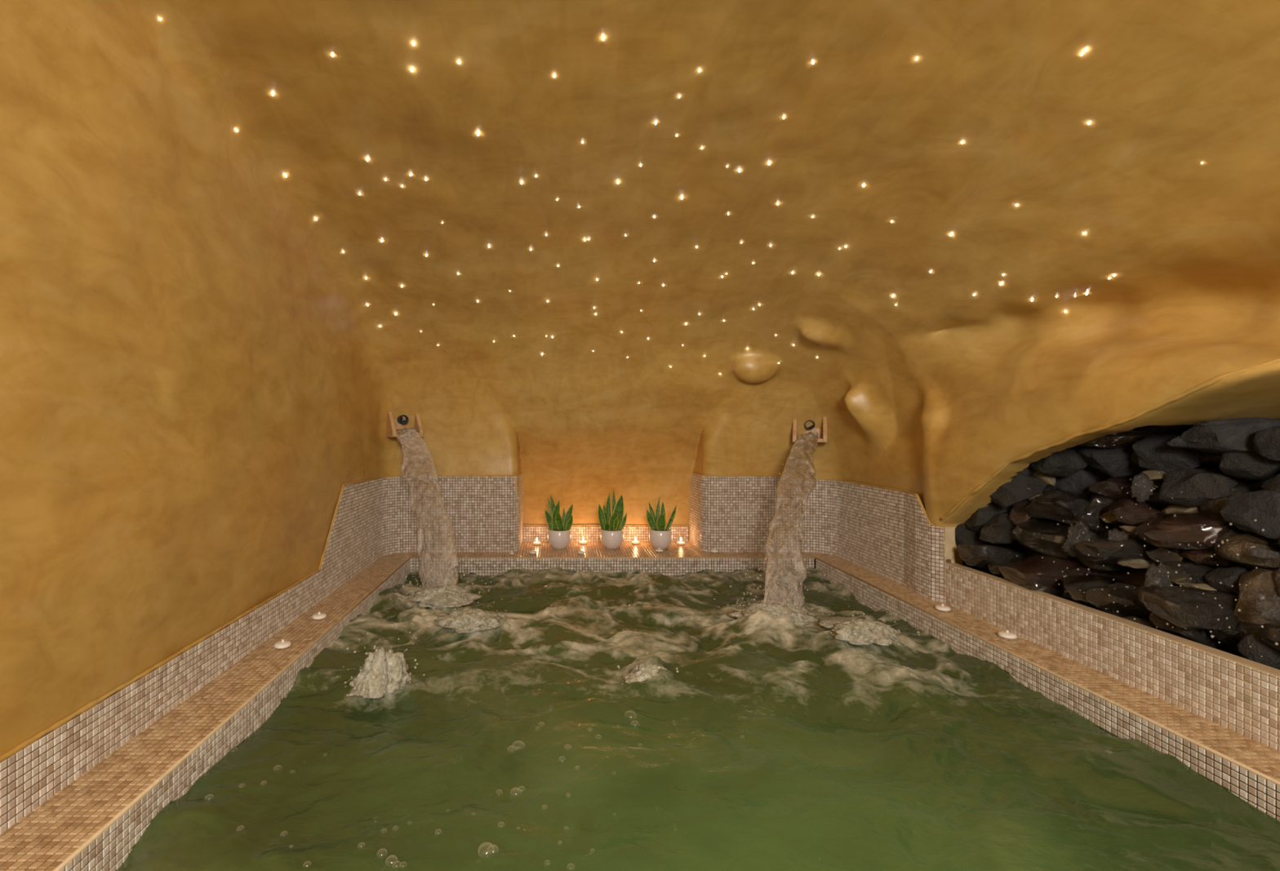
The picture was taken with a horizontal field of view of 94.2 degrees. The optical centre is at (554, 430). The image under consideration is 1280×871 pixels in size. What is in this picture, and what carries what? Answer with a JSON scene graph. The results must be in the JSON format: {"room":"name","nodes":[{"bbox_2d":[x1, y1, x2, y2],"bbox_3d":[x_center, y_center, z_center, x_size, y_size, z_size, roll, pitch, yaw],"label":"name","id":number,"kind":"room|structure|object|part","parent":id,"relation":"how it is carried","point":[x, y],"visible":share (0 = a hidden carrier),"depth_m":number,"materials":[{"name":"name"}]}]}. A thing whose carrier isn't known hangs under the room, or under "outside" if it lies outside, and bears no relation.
{"room":"indoor spa pool","nodes":[
{"label":"indoor spa pool","id":0,"kind":"room"},
{"bbox_2d":[0,0,395,755],"bbox_3d":[-1.211,-0.164,1.036,0.106,2.368,6.562,0,0,0],"label":"wall","id":1,"kind":"structure","parent":0,"point":[193,384],"depth_m":1.78,"materials":[{"name":"paint"}]},
{"bbox_2d":[60,559,410,870],"bbox_3d":[-1.021,1.601,2.535,0.008,1.398,3.270,0,0,0],"label":"wall","id":2,"kind":"structure","parent":0,"point":[204,756],"depth_m":1.70,"materials":[{"name":"beige tile"}]},
{"bbox_2d":[410,558,815,577],"bbox_3d":[0.416,1.601,4.171,2.872,1.398,0.008,0,0,0],"label":"wall","id":3,"kind":"structure","parent":0,"point":[712,563],"depth_m":4.17,"materials":[{"name":"beige tile"}]},
{"bbox_2d":[0,541,1279,870],"bbox_3d":[0.400,0.958,2.825,3.400,0.124,4.050,0,0,0],"label":"ledge","id":4,"kind":"object","parent":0,"point":[51,836],"visible":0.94,"depth_m":1.92,"materials":[{"name":"beige tile"}]},
{"bbox_2d":[274,639,291,648],"bbox_3d":[-1.122,0.879,2.435,0.067,0.033,0.067,0,0,0],"label":"candle","id":5,"kind":"object","parent":4,"relation":"on","point":[282,644],"visible":1,"depth_m":2.42,"materials":[{"name":"white wax"}]},
{"bbox_2d":[311,611,326,619],"bbox_3d":[-1.120,0.879,2.807,0.067,0.033,0.067,0,0,0],"label":"candle","id":6,"kind":"object","parent":4,"relation":"on","point":[319,615],"visible":1,"depth_m":2.79,"materials":[{"name":"white wax"}]},
{"bbox_2d":[528,550,537,554],"bbox_3d":[-0.154,0.881,4.290,0.058,0.029,0.058,0,0,0],"label":"candle","id":7,"kind":"object","parent":4,"relation":"on","point":[532,552],"visible":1,"depth_m":4.27,"materials":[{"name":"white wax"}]},
{"bbox_2d":[533,537,541,545],"bbox_3d":[-0.136,0.866,4.626,0.068,0.060,0.068,0,0,0],"label":"candle","id":8,"kind":"object","parent":4,"relation":"on","point":[535,543],"visible":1,"depth_m":4.61,"materials":[{"name":"beige wax"}]},
{"bbox_2d":[544,494,573,549],"bbox_3d":[0.034,0.693,4.507,0.180,0.407,0.198,0,0,-37],"label":"potted plant","id":9,"kind":"object","parent":4,"relation":"on","point":[559,536],"visible":1,"depth_m":4.48,"materials":[{"name":"green plant"}]},
{"bbox_3d":[0.039,0.825,4.500,0.180,0.143,0.180,0,0,0],"label":"pot","id":10,"kind":"part","parent":9,"relation":"part of","materials":[{"name":"white ceramic"}]},
{"bbox_2d":[577,550,584,554],"bbox_3d":[0.196,0.882,4.290,0.054,0.027,0.054,0,0,0],"label":"candle","id":11,"kind":"object","parent":4,"relation":"on","point":[580,552],"visible":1,"depth_m":4.27,"materials":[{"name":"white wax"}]},
{"bbox_2d":[578,537,586,544],"bbox_3d":[0.228,0.866,4.652,0.068,0.060,0.068,0,0,0],"label":"candle","id":12,"kind":"object","parent":4,"relation":"on","point":[580,542],"visible":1,"depth_m":4.63,"materials":[{"name":"beige wax"}]},
{"bbox_2d":[597,488,626,549],"bbox_3d":[0.440,0.671,4.500,0.180,0.451,0.180,0,0,39],"label":"potted plant","id":13,"kind":"object","parent":4,"relation":"on","point":[611,535],"visible":1,"depth_m":4.49,"materials":[{"name":"green plant"}]},
{"bbox_3d":[0.440,0.825,4.500,0.180,0.143,0.180,0,0,0],"label":"pot","id":14,"kind":"part","parent":13,"relation":"part of","materials":[{"name":"white ceramic"}]},
{"bbox_2d":[631,536,639,544],"bbox_3d":[0.642,0.866,4.652,0.068,0.060,0.068,0,0,0],"label":"candle","id":15,"kind":"object","parent":4,"relation":"on","point":[635,542],"visible":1,"depth_m":4.63,"materials":[{"name":"beige wax"}]},
{"bbox_2d":[655,547,662,551],"bbox_3d":[0.777,0.881,4.358,0.058,0.029,0.058,0,0,0],"label":"candle","id":16,"kind":"object","parent":4,"relation":"on","point":[659,549],"visible":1,"depth_m":4.34,"materials":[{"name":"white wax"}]},
{"bbox_2d":[646,497,676,549],"bbox_3d":[0.812,0.700,4.500,0.180,0.392,0.180,0,0,43],"label":"potted plant","id":17,"kind":"object","parent":4,"relation":"on","point":[660,536],"visible":1,"depth_m":4.48,"materials":[{"name":"green plant"}]},
{"bbox_3d":[0.812,0.825,4.500,0.180,0.143,0.180,0,0,0],"label":"pot","id":18,"kind":"part","parent":17,"relation":"part of","materials":[{"name":"white ceramic"}]},
{"bbox_2d":[676,537,684,545],"bbox_3d":[0.996,0.866,4.626,0.068,0.060,0.068,0,0,0],"label":"candle","id":19,"kind":"object","parent":4,"relation":"on","point":[679,543],"visible":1,"depth_m":4.61,"materials":[{"name":"beige wax"}]},
{"bbox_2d":[710,548,718,552],"bbox_3d":[1.178,0.881,4.335,0.058,0.029,0.058,0,0,0],"label":"candle","id":20,"kind":"object","parent":4,"relation":"on","point":[713,550],"visible":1,"depth_m":4.32,"materials":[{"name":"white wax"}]},
{"bbox_2d":[934,603,951,611],"bbox_3d":[1.937,0.879,2.936,0.068,0.034,0.068,0,0,0],"label":"candle","id":21,"kind":"object","parent":4,"relation":"on","point":[942,607],"visible":1,"depth_m":2.92,"materials":[{"name":"white wax"}]},
{"bbox_2d":[997,630,1017,639],"bbox_3d":[1.961,0.879,2.548,0.068,0.034,0.068,0,0,0],"label":"candle","id":22,"kind":"object","parent":4,"relation":"on","point":[1006,634],"visible":1,"depth_m":2.53,"materials":[{"name":"white wax"}]},
{"bbox_2d":[391,408,933,525],"bbox_3d":[0.636,0.428,4.294,3.441,1.174,1.279,0,0,20],"label":"wall","id":23,"kind":"structure","parent":0,"point":[578,458],"depth_m":4.41,"materials":[{"name":"paint"}]},
{"bbox_2d":[0,471,522,835],"bbox_3d":[-0.761,0.617,2.840,1.007,0.606,3.880,0,0,0],"label":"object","id":24,"kind":"structure","parent":23,"relation":"attached to","point":[371,519],"depth_m":2.65,"materials":[{"name":"brown tile"}]},
{"bbox_2d":[386,411,422,437],"bbox_3d":[-1.091,-0.046,4.273,0.224,0.188,0.183,0,0,-32],"label":"spout","id":25,"kind":"object","parent":23,"relation":"attached to","point":[392,424],"visible":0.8,"depth_m":4.26,"materials":[{"name":"brown wood"}]},
{"bbox_3d":[-1.129,-0.041,4.335,0.172,0.120,0.030,0,0,-32],"label":"plate","id":26,"kind":"part","parent":25,"relation":"part of","materials":[{"name":"beige wood"}]},
{"bbox_2d":[394,426,488,601],"bbox_3d":[-0.776,0.549,3.833,0.534,1.150,1.022,0,0,-18],"label":"water stream","id":27,"kind":"object","parent":25,"relation":"attached to","point":[404,435],"visible":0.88,"depth_m":3.84,"materials":[{"name":"clear liquid"}]},
{"bbox_2d":[522,524,689,541],"bbox_3d":[0.420,0.841,4.797,1.380,0.158,0.034,0,0,0],"label":"baseboard","id":28,"kind":"structure","parent":23,"relation":"attached to","point":[530,532],"depth_m":4.78,"materials":[{"name":"brown tile"}]},
{"bbox_2d":[792,417,827,443],"bbox_3d":[1.831,-0.008,4.217,0.224,0.188,0.183,0,0,24],"label":"spout","id":29,"kind":"object","parent":23,"relation":"attached to","point":[822,434],"visible":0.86,"depth_m":4.20,"materials":[{"name":"brown wood"}]},
{"bbox_2d":[729,431,826,613],"bbox_3d":[1.485,0.572,3.559,0.448,1.131,1.433,0,0,37],"label":"water stream","id":30,"kind":"object","parent":29,"relation":"attached to","point":[798,605],"visible":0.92,"depth_m":3.56,"materials":[{"name":"clear liquid"}]},
{"bbox_3d":[1.861,-0.003,4.283,0.172,0.120,0.030,0,0,24],"label":"plate","id":31,"kind":"part","parent":29,"relation":"part of","materials":[{"name":"beige wood"}]},
{"bbox_2d":[688,473,1279,751],"bbox_3d":[1.581,0.628,2.840,0.966,0.583,3.880,0,0,0],"label":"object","id":32,"kind":"structure","parent":23,"relation":"attached to","point":[887,533],"depth_m":3.21,"materials":[{"name":"brown tile"}]},
{"bbox_2d":[134,0,1279,431],"bbox_3d":[0.607,-0.689,1.046,3.624,1.444,6.588,0,0,0],"label":"ceiling","id":33,"kind":"structure","parent":0,"point":[1164,89],"depth_m":2.30,"materials":[{"name":"paint"}]},
{"bbox_2d":[809,192,1279,821],"bbox_3d":[2.455,0.666,1.012,1.212,3.269,6.682,0,0,0],"label":"wall","id":34,"kind":"structure","parent":0,"point":[944,423],"depth_m":2.51,"materials":[{"name":"paint"}]},
{"bbox_2d":[964,563,1243,657],"bbox_3d":[2.240,0.767,2.000,0.321,0.065,2.600,0,0,0],"label":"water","id":35,"kind":"object","parent":34,"relation":"attached to","point":[1224,649],"visible":0.02,"depth_m":1.99,"materials":[{"name":"clear liquid"}]},
{"bbox_2d":[942,526,1279,750],"bbox_3d":[2.058,0.750,2.000,0.052,0.500,2.200,0,0,0],"label":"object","id":36,"kind":"structure","parent":34,"relation":"attached to","point":[948,531],"depth_m":2.07,"materials":[{"name":"beige tile"}]},
{"bbox_2d":[955,417,1279,670],"bbox_3d":[2.410,0.275,2.101,0.828,1.150,3.013,0,0,0],"label":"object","id":37,"kind":"structure","parent":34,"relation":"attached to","point":[1175,530],"depth_m":2.20,"materials":[{"name":"stone"}]},
{"bbox_3d":[0.416,2.325,0.940,2.892,0.050,6.480,0,0,0],"label":"floor","id":38,"kind":"structure","parent":0,"visible":0},
{"bbox_2d":[115,567,1279,870],"bbox_3d":[0.416,0.924,0.962,2.880,0.286,6.424,0,0,0],"label":"pool water","id":39,"kind":"object","parent":38,"relation":"on","point":[553,719],"visible":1,"depth_m":1.79,"materials":[{"name":"green liquid"}]}
]}

